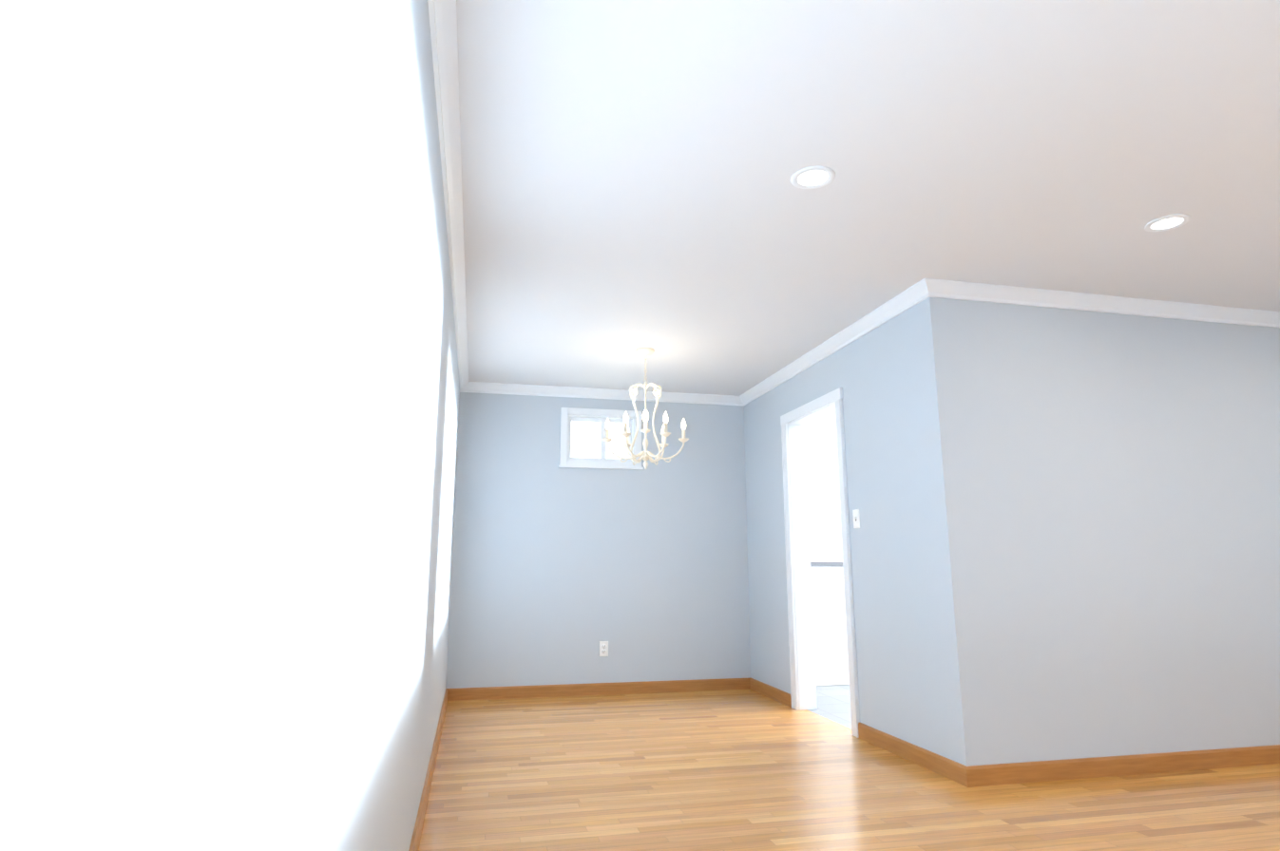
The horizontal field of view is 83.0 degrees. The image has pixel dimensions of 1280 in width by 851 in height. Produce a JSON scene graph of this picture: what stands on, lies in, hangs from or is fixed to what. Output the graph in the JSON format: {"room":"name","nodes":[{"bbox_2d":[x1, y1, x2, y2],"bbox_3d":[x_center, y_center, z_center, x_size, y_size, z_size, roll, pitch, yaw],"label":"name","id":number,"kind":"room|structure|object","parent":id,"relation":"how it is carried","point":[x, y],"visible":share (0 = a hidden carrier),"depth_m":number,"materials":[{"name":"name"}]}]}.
{"room":"empty living room","nodes":[
{"label":"empty living room","id":0,"kind":"room"},
{"bbox_2d":[0,0,459,850],"bbox_3d":[-0.817,0.271,2.584,0.120,2.440,6.310,2,-11,-12],"label":"wall","id":1,"kind":"structure","parent":0,"point":[228,405],"depth_m":0.49,"materials":[{"name":"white paint"}]},
{"bbox_2d":[408,688,450,850],"bbox_3d":[-0.752,1.430,2.377,0.015,0.086,6.310,2,-11,-12],"label":"baseboard","id":2,"kind":"structure","parent":1,"relation":"attached to","point":[415,839],"depth_m":3.13,"materials":[{"name":"brown wood"}]},
{"bbox_2d":[427,0,469,392],"bbox_3d":[-0.728,-0.886,2.826,0.062,0.075,6.310,2,-11,-12],"label":"crown molding","id":3,"kind":"structure","parent":1,"relation":"attached to","point":[443,25],"depth_m":2.47,"materials":[{"name":"white wood"}]},
{"bbox_2d":[445,392,847,688],"bbox_3d":[2.279,1.023,6.503,7.910,2.440,0.120,2,-11,-12],"label":"wall","id":4,"kind":"structure","parent":0,"point":[559,574],"depth_m":5.84,"materials":[{"name":"blue paint"}]},
{"bbox_2d":[450,678,750,701],"bbox_3d":[-0.253,2.059,5.654,2.390,0.086,0.015,2,-11,-12],"label":"baseboard","id":5,"kind":"structure","parent":4,"relation":"attached to","point":[671,686],"depth_m":5.63,"materials":[{"name":"brown wood"}]},
{"bbox_2d":[558,407,643,470],"bbox_3d":[-0.333,0.119,6.063,0.700,0.500,0.150,2,-11,-12],"label":"dining room window","id":6,"kind":"structure","parent":4,"relation":"in","point":[582,415],"depth_m":6.04,"materials":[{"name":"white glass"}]},
{"bbox_2d":[599,641,608,656],"bbox_3d":[-0.285,1.763,5.708,0.070,0.114,0.009,2,-11,-12],"label":"outlet","id":7,"kind":"object","parent":4,"relation":"attached to","point":[603,648],"visible":1,"depth_m":5.71,"materials":[{"name":"white plastic"}]},
{"bbox_2d":[469,382,739,405],"bbox_3d":[-0.258,-0.263,6.075,2.250,0.075,0.062,2,-11,-12],"label":"crown molding","id":8,"kind":"structure","parent":4,"relation":"attached to","point":[474,387],"depth_m":6.05,"materials":[{"name":"white wood"}]},
{"bbox_2d":[807,685,851,728],"bbox_3d":[4.252,1.709,3.468,5.310,0.050,6.550,2,-11,-12],"label":"floor","id":9,"kind":"structure","parent":0,"point":[833,703],"depth_m":5.25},
{"bbox_2d":[418,688,1279,850],"bbox_3d":[2.178,1.621,3.010,6.260,0.050,6.550,2,-11,-12],"label":"floor","id":10,"kind":"structure","parent":0,"point":[749,770],"depth_m":3.21,"materials":[{"name":"brown wood"}]},
{"bbox_2d":[744,297,989,766],"bbox_3d":[1.267,0.707,4.856,0.120,2.440,2.710,2,-11,-12],"label":"wall","id":11,"kind":"structure","parent":0,"point":[919,672],"depth_m":3.95,"materials":[{"name":"blue paint"}]},
{"bbox_2d":[746,677,791,707],"bbox_3d":[1.000,2.029,5.500,0.015,0.086,0.791,2,-11,-12],"label":"baseboard","id":12,"kind":"structure","parent":11,"relation":"attached to","point":[779,696],"depth_m":5.49,"materials":[{"name":"brown wood"}]},
{"bbox_2d":[780,387,859,738],"bbox_3d":[1.248,0.881,4.886,0.160,2.109,0.942,2,-11,-12],"label":"trim","id":13,"kind":"structure","parent":11,"relation":"attached to","point":[801,640],"depth_m":5.16,"materials":[{"name":"white wood"}]},
{"bbox_2d":[804,411,849,686],"bbox_3d":[2.246,1.007,6.420,2.470,2.432,0.030,2,-11,-12],"label":"panelling","id":14,"kind":"object","parent":11,"relation":"in","point":[830,632],"depth_m":6.26,"materials":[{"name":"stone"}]},
{"bbox_2d":[739,277,936,406],"bbox_3d":[1.185,-0.464,5.029,0.062,0.075,2.772,2,-11,-12],"label":"crown molding","id":15,"kind":"structure","parent":11,"relation":"attached to","point":[926,288],"depth_m":4.48,"materials":[{"name":"white wood"}]},
{"bbox_2d":[852,509,859,528],"bbox_3d":[1.306,0.566,4.386,0.016,0.114,0.070,2,-11,-12],"label":"light switch","id":16,"kind":"object","parent":11,"relation":"attached to","point":[856,519],"visible":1,"depth_m":4.38,"materials":[{"name":"white plastic"}]},
{"bbox_2d":[858,723,959,783],"bbox_3d":[1.393,1.699,3.781,0.015,0.086,0.961,2,-11,-12],"label":"baseboard","id":17,"kind":"structure","parent":11,"relation":"attached to","point":[940,765],"depth_m":3.73,"materials":[{"name":"brown wood"}]},
{"bbox_2d":[456,0,1279,396],"bbox_3d":[2.983,-0.928,3.683,7.910,0.330,6.550,2,-11,-12],"label":"ceiling","id":18,"kind":"structure","parent":0,"point":[629,167],"depth_m":2.67,"materials":[{"name":"paint"}]},
{"bbox_2d":[602,347,688,469],"bbox_3d":[0.037,-0.113,4.872,0.568,0.823,0.558,2,-11,-12],"label":"chandelier","id":19,"kind":"object","parent":18,"relation":"hanging from","point":[645,455],"visible":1,"depth_m":4.82,"materials":[{"name":"beige metal"}]},
{"bbox_2d":[790,166,835,189],"bbox_3d":[0.655,-0.938,2.740,0.164,0.006,0.164,2,-11,-12],"label":"recessed light","id":20,"kind":"object","parent":18,"relation":"in","point":[811,177],"visible":1,"depth_m":2.73,"materials":[{"name":"white plastic"}]},
{"bbox_2d":[1144,213,1190,231],"bbox_3d":[2.263,-0.868,3.105,0.164,0.006,0.164,2,-11,-12],"label":"recessed light","id":21,"kind":"object","parent":18,"relation":"in","point":[1167,222],"visible":1,"depth_m":3.10,"materials":[{"name":"white plastic"}]},
{"bbox_2d":[950,299,1279,764],"bbox_3d":[2.829,0.523,3.897,2.500,2.440,0.120,2,-11,-12],"label":"wall","id":22,"kind":"structure","parent":0,"point":[1122,478],"depth_m":3.76,"materials":[{"name":"blue paint"}]},
{"bbox_2d":[936,279,1279,328],"bbox_3d":[2.736,-0.660,4.007,2.490,0.075,0.062,2,-11,-12],"label":"crown molding","id":23,"kind":"structure","parent":22,"relation":"attached to","point":[945,289],"depth_m":3.96,"materials":[{"name":"white wood"}]},
{"bbox_2d":[955,745,1279,787],"bbox_3d":[2.719,1.661,3.582,2.515,0.086,0.015,2,-11,-12],"label":"baseboard","id":24,"kind":"structure","parent":22,"relation":"attached to","point":[984,775],"depth_m":3.48,"materials":[{"name":"brown wood"}]},
{"label":"outside","id":25,"kind":"structure","parent":0,"visible":0},
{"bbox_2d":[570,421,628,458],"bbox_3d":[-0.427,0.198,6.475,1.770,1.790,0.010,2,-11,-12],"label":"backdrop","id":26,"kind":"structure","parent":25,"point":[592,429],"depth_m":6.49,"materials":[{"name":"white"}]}
]}

